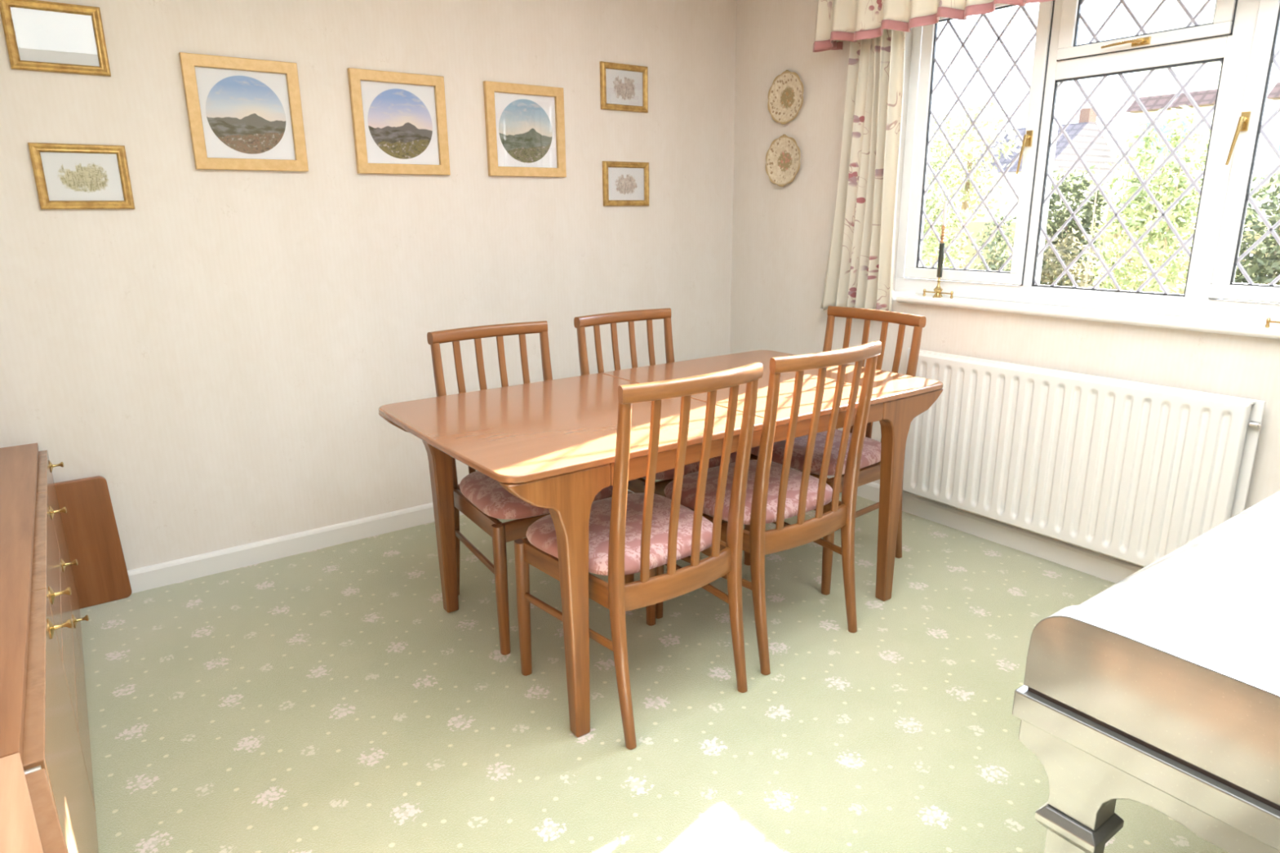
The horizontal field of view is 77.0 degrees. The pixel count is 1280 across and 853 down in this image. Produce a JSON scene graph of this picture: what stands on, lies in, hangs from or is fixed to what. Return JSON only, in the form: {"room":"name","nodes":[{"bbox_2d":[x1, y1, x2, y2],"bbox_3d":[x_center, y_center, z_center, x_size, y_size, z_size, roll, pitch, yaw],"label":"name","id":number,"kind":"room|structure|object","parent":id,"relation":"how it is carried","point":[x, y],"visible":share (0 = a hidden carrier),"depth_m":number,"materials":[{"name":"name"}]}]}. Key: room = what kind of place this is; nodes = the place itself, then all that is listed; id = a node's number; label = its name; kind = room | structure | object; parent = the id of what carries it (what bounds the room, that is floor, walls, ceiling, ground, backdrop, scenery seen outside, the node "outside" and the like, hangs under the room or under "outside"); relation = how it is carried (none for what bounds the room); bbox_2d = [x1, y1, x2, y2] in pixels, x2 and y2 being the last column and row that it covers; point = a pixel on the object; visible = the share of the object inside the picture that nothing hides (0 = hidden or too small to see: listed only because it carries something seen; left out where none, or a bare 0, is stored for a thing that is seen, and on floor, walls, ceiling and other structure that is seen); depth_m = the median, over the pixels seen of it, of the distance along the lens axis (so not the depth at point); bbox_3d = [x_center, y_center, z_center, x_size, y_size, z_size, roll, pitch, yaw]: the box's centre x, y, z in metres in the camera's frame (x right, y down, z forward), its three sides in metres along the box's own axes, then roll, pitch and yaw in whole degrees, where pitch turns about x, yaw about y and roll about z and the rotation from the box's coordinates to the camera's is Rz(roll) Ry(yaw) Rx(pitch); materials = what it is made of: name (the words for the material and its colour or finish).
{"room":"dining room","nodes":[
{"label":"dining room","id":0,"kind":"room"},
{"bbox_2d":[0,0,737,570],"bbox_3d":[-1.051,-0.718,3.184,3.720,2.360,0.100,-11,18,-34],"label":"wall","id":1,"kind":"structure","parent":0,"point":[224,349],"depth_m":3.04,"materials":[{"name":"paint"}]},
{"bbox_2d":[0,0,111,76],"bbox_3d":[-1.774,-1.182,2.444,0.252,0.197,0.018,-11,18,-34],"label":"picture","id":2,"kind":"object","parent":1,"relation":"attached to","point":[42,36],"visible":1,"depth_m":2.44,"materials":[{"name":"gold glass"}]},
{"bbox_2d":[10,7,99,66],"bbox_3d":[-1.778,-1.183,2.449,0.206,0.151,0.005,-11,18,-34],"label":"print","id":3,"kind":"object","parent":2,"relation":"attached to","point":[41,37],"depth_m":2.44},
{"bbox_2d":[27,142,134,209],"bbox_3d":[-1.766,-0.792,2.552,0.252,0.197,0.018,-11,18,-34],"label":"picture","id":4,"kind":"object","parent":1,"relation":"attached to","point":[67,176],"visible":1,"depth_m":2.55,"materials":[{"name":"gold glass"}]},
{"bbox_2d":[40,151,124,200],"bbox_3d":[-1.770,-0.793,2.556,0.206,0.151,0.005,-11,18,-34],"label":"print","id":5,"kind":"object","parent":4,"relation":"attached to","point":[64,175],"depth_m":2.55},
{"bbox_2d":[178,52,308,171],"bbox_3d":[-1.359,-1.077,2.782,0.364,0.364,0.021,-11,18,-34],"label":"picture","id":6,"kind":"object","parent":1,"relation":"attached to","point":[244,114],"visible":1,"depth_m":2.78,"materials":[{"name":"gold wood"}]},
{"bbox_2d":[205,75,285,154],"bbox_3d":[-1.362,-1.077,2.785,0.254,0.254,0.001,-11,18,-34],"label":"print","id":7,"kind":"object","parent":6,"relation":"attached to","point":[245,114],"depth_m":2.78},
{"bbox_2d":[127,502,463,593],"bbox_3d":[-0.966,0.386,3.462,3.620,0.083,0.016,-11,18,-34],"label":"baseboard","id":8,"kind":"structure","parent":1,"relation":"attached to","point":[145,578],"depth_m":3.13,"materials":[{"name":"white paint"}]},
{"bbox_2d":[346,67,450,175],"bbox_3d":[-0.918,-1.162,3.091,0.366,0.368,0.021,-11,18,-34],"label":"picture","id":9,"kind":"object","parent":1,"relation":"attached to","point":[399,119],"visible":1,"depth_m":3.09,"materials":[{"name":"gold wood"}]},
{"bbox_2d":[368,88,432,159],"bbox_3d":[-0.920,-1.163,3.094,0.254,0.254,0.001,-11,18,-34],"label":"print","id":10,"kind":"object","parent":9,"relation":"attached to","point":[400,121],"depth_m":3.09},
{"bbox_2d":[483,80,566,177],"bbox_3d":[-0.479,-1.247,3.398,0.366,0.366,0.021,-11,18,-34],"label":"picture","id":11,"kind":"object","parent":1,"relation":"attached to","point":[525,124],"visible":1,"depth_m":3.39,"materials":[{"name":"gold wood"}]},
{"bbox_2d":[498,99,552,163],"bbox_3d":[-0.482,-1.248,3.401,0.254,0.254,0.001,-11,18,-34],"label":"print","id":12,"kind":"object","parent":11,"relation":"attached to","point":[525,126],"depth_m":3.40},
{"bbox_2d":[600,61,648,112],"bbox_3d":[-0.068,-1.531,3.635,0.255,0.197,0.018,-11,18,-34],"label":"picture","id":13,"kind":"object","parent":1,"relation":"attached to","point":[623,87],"visible":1,"depth_m":3.63,"materials":[{"name":"gold glass"}]},
{"bbox_2d":[605,68,642,106],"bbox_3d":[-0.071,-1.532,3.639,0.209,0.151,0.005,-11,18,-34],"label":"print","id":14,"kind":"object","parent":13,"relation":"attached to","point":[624,86],"depth_m":3.63},
{"bbox_2d":[602,160,648,206],"bbox_3d":[-0.061,-1.129,3.745,0.256,0.197,0.018,-11,18,-34],"label":"picture","id":15,"kind":"object","parent":1,"relation":"attached to","point":[624,183],"visible":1,"depth_m":3.74,"materials":[{"name":"gold glass"}]},
{"bbox_2d":[608,167,644,199],"bbox_3d":[-0.065,-1.130,3.749,0.210,0.151,0.005,-11,18,-34],"label":"print","id":16,"kind":"object","parent":15,"relation":"attached to","point":[624,183],"depth_m":3.75},
{"bbox_2d":[80,478,1228,852],"bbox_3d":[0.429,0.924,1.753,3.970,0.100,4.750,-11,18,-34],"label":"floor","id":17,"kind":"structure","parent":0,"point":[328,700],"depth_m":2.16,"materials":[{"name":"green carpet"}]},
{"bbox_2d":[0,752,68,852],"bbox_3d":[-0.729,0.861,0.678,0.660,0.600,0.950,-11,18,-34],"label":"base cabinet","id":18,"kind":"object","parent":17,"relation":"on","point":[29,821],"visible":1,"depth_m":0.99,"materials":[{"name":"brown wood"}]},
{"bbox_2d":[0,443,98,852],"bbox_3d":[-1.583,0.575,1.780,0.618,0.600,1.890,-11,18,-34],"label":"sideboard","id":19,"kind":"object","parent":17,"relation":"on","point":[44,713],"visible":0.98,"depth_m":1.59,"materials":[{"name":"brown wood"}]},
{"bbox_2d":[54,475,132,608],"bbox_3d":[-1.970,0.414,2.679,0.412,0.452,0.022,-11,18,-34],"label":"door","id":20,"kind":"structure","parent":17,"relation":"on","point":[100,575],"depth_m":2.74,"materials":[{"name":"brown wood"}]},
{"bbox_2d":[426,320,634,655],"bbox_3d":[-0.367,0.158,2.657,0.498,0.932,0.541,-11,18,-34],"label":"dining chair","id":21,"kind":"object","parent":17,"relation":"on","point":[481,498],"visible":0.48,"depth_m":2.57,"materials":[{"name":"brown wood"}]},
{"bbox_2d":[513,362,763,749],"bbox_3d":[-0.007,0.280,2.187,0.498,0.932,0.541,-12,19,-36],"label":"dining chair","id":22,"kind":"object","parent":17,"relation":"on","point":[633,533],"visible":0.97,"depth_m":2.02,"materials":[{"name":"brown wood"}]},
{"bbox_2d":[378,350,943,737],"bbox_3d":[0.118,0.249,2.672,1.664,0.735,0.885,-11,18,-34],"label":"dining table","id":23,"kind":"object","parent":17,"relation":"on","point":[551,445],"visible":0.85,"depth_m":2.30,"materials":[{"name":"brown wood"}]},
{"bbox_2d":[573,307,755,565],"bbox_3d":[0.081,0.063,2.994,0.498,0.932,0.541,-11,18,-34],"label":"dining chair","id":24,"kind":"object","parent":17,"relation":"on","point":[636,486],"visible":0.3,"depth_m":3.02,"materials":[{"name":"brown wood"}]},
{"bbox_2d":[655,341,881,675],"bbox_3d":[0.385,0.192,2.501,0.498,0.932,0.541,-12,18,-35],"label":"dining chair","id":25,"kind":"object","parent":17,"relation":"on","point":[776,492],"visible":0.91,"depth_m":2.32,"materials":[{"name":"brown wood"}]},
{"bbox_2d":[750,306,926,595],"bbox_3d":[0.701,0.051,3.017,0.541,0.932,0.498,-11,18,-34],"label":"dining chair","id":26,"kind":"object","parent":17,"relation":"on","point":[870,463],"visible":0.45,"depth_m":2.90,"materials":[{"name":"brown wood"}]},
{"bbox_2d":[1012,489,1279,852],"bbox_3d":[1.554,0.640,1.127,1.453,0.750,1.384,-11,18,-34],"label":"piano","id":27,"kind":"object","parent":17,"relation":"on","point":[1159,690],"visible":1,"depth_m":1.09,"materials":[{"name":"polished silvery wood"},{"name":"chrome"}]},
{"bbox_2d":[729,0,1279,567],"bbox_3d":[1.921,-0.561,2.488,0.250,2.360,4.750,-11,18,-34],"label":"wall","id":28,"kind":"structure","parent":0,"point":[781,236],"depth_m":3.62,"materials":[{"name":"paint"}]},
{"bbox_2d":[765,134,800,186],"bbox_3d":[0.684,-1.261,3.816,0.024,0.237,0.227,-11,18,-34],"label":"wall plate","id":29,"kind":"object","parent":28,"relation":"attached to","point":[783,157],"visible":1,"depth_m":3.82,"materials":[{"name":"ceramic"}]},
{"bbox_2d":[767,70,804,124],"bbox_3d":[0.683,-1.531,3.741,0.024,0.237,0.227,-11,18,-34],"label":"wall plate","id":30,"kind":"object","parent":28,"relation":"attached to","point":[785,95],"visible":1,"depth_m":3.75,"materials":[{"name":"ceramic"}]},
{"bbox_2d":[826,475,1143,582],"bbox_3d":[1.830,0.562,2.701,0.016,0.083,4.534,-11,18,-34],"label":"baseboard","id":31,"kind":"structure","parent":28,"relation":"attached to","point":[1108,568],"depth_m":3.16,"materials":[{"name":"white paint"}]},
{"bbox_2d":[902,347,1266,566],"bbox_3d":[1.506,0.153,2.982,0.089,0.733,1.307,-11,18,-34],"label":"radiator","id":32,"kind":"object","parent":28,"relation":"attached to","point":[1132,472],"visible":0.86,"depth_m":2.83,"materials":[{"name":"white metal"}]},
{"bbox_2d":[894,0,1279,324],"bbox_3d":[1.687,-0.978,2.673,0.118,1.185,1.905,-11,18,-34],"label":"window","id":33,"kind":"structure","parent":28,"relation":"in","point":[1242,35],"depth_m":2.77,"materials":[{"name":"white plastic"}]},
{"bbox_2d":[896,293,1279,339],"bbox_3d":[1.700,-0.358,2.700,0.143,0.027,1.900,-11,18,-34],"label":"windowsill","id":34,"kind":"structure","parent":28,"relation":"attached to","point":[1179,322],"depth_m":2.75,"materials":[{"name":"white paint"}]},
{"bbox_2d":[922,200,953,298],"bbox_3d":[1.226,-0.718,3.269,0.130,0.386,0.060,9,18,31],"label":"candlestick","id":35,"kind":"object","parent":34,"relation":"on","point":[938,289],"visible":1,"depth_m":3.27,"materials":[{"name":"gold metal"}]},
{"bbox_2d":[942,200,946,225],"bbox_3d":[1.225,-0.858,3.232,0.011,0.095,0.011,-6,16,-20],"label":"candle","id":36,"kind":"object","parent":35,"relation":"on","point":[945,202],"depth_m":3.23,"materials":[{"name":"white wax"}]},
{"bbox_2d":[1265,317,1279,328],"bbox_3d":[1.913,-0.467,2.307,0.130,0.386,0.060,9,18,31],"label":"candlestick","id":37,"kind":"object","parent":34,"relation":"on","point":[1268,321],"visible":1,"depth_m":2.40,"materials":[{"name":"gold metal"}]},
{"bbox_3d":[1.524,-1.641,2.420,0.126,0.021,2.350,-11,18,-34],"label":"pole","id":38,"kind":"object","parent":28,"relation":"attached to","visible":0},
{"bbox_2d":[820,29,905,311],"bbox_3d":[0.943,-1.163,3.387,0.091,1.362,0.382,-11,18,-34],"label":"curtain","id":39,"kind":"object","parent":38,"relation":"hanging from","point":[860,270],"visible":0.86,"depth_m":3.38,"materials":[{"name":"beige fabric"}]},
{"bbox_2d":[813,0,1053,52],"bbox_3d":[1.490,-1.512,2.442,0.196,0.340,2.441,-11,18,-34],"label":"valance","id":40,"kind":"object","parent":38,"relation":"hanging from","point":[837,21],"visible":1,"depth_m":3.14,"materials":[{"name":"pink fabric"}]},
{"label":"outside","id":41,"kind":"structure","parent":0,"visible":0},
{"bbox_3d":[12.070,-4.367,22.248,39.750,0.100,44.000,-11,18,-34],"label":"lawn","id":42,"kind":"structure","parent":41,"visible":0},
{"bbox_2d":[914,107,974,293],"bbox_3d":[2.616,-1.488,7.003,0.679,2.459,0.723,-11,18,-34],"label":"shrub","id":43,"kind":"object","parent":42,"relation":"on","point":[929,211],"visible":0.24,"depth_m":6.87,"materials":[{"name":"green plant"}]},
{"bbox_2d":[924,97,1022,222],"bbox_3d":[5.382,-3.658,13.278,1.430,3.302,1.669,-11,18,-34],"label":"tree","id":44,"kind":"object","parent":42,"relation":"on","point":[966,201],"visible":0.52,"depth_m":12.87,"materials":[{"name":"green plant"}]},
{"bbox_2d":[966,209,1015,271],"bbox_3d":[2.752,-0.875,6.292,0.451,1.588,0.468,-11,18,-34],"label":"shrub","id":45,"kind":"object","parent":42,"relation":"on","point":[1002,256],"visible":0.2,"depth_m":6.13,"materials":[{"name":"green plant"}]},
{"bbox_2d":[963,107,1121,222],"bbox_3d":[11.228,-6.625,22.593,4.200,4.100,2.450,-11,18,-34],"label":"house","id":46,"kind":"structure","parent":42,"relation":"on","point":[1082,134],"depth_m":21.43,"materials":[{"name":"white"}]},
{"bbox_2d":[1012,164,1117,288],"bbox_3d":[3.865,-1.370,7.368,0.906,1.965,0.936,-11,18,-34],"label":"bush","id":47,"kind":"object","parent":42,"relation":"on","point":[1060,216],"visible":0.29,"depth_m":7.10,"materials":[{"name":"green plant"}]},
{"bbox_2d":[1040,227,1115,288],"bbox_3d":[3.560,-0.917,6.699,0.712,1.443,1.098,-11,18,-34],"label":"shrub","id":48,"kind":"object","parent":42,"relation":"on","point":[1063,246],"visible":0.1,"depth_m":6.60,"materials":[{"name":"green plant"}]},
{"bbox_2d":[920,211,1279,294],"bbox_3d":[6.136,-1.182,7.377,0.100,1.550,10.900,-11,18,-34],"label":"fence","id":49,"kind":"object","parent":42,"relation":"on","point":[972,227],"visible":0.05,"depth_m":9.60,"materials":[{"name":"brown wood"}]},
{"bbox_2d":[1084,105,1210,293],"bbox_3d":[3.413,-0.975,5.440,0.709,2.236,0.876,7,17,27],"label":"tree","id":50,"kind":"object","parent":42,"relation":"on","point":[1142,219],"visible":0.44,"depth_m":5.22,"materials":[{"name":"green plant"}]},
{"bbox_2d":[1115,0,1279,222],"bbox_3d":[13.537,-6.086,17.282,4.450,6.200,4.300,-11,18,-34],"label":"house","id":51,"kind":"structure","parent":42,"relation":"on","point":[1161,86],"depth_m":16.77,"materials":[{"name":"white"}]},
{"bbox_2d":[1233,169,1279,285],"bbox_3d":[4.553,-0.913,5.841,0.953,1.859,0.980,-11,18,-34],"label":"bush","id":52,"kind":"object","parent":42,"relation":"on","point":[1268,265],"visible":0.35,"depth_m":5.65,"materials":[{"name":"green plant"}]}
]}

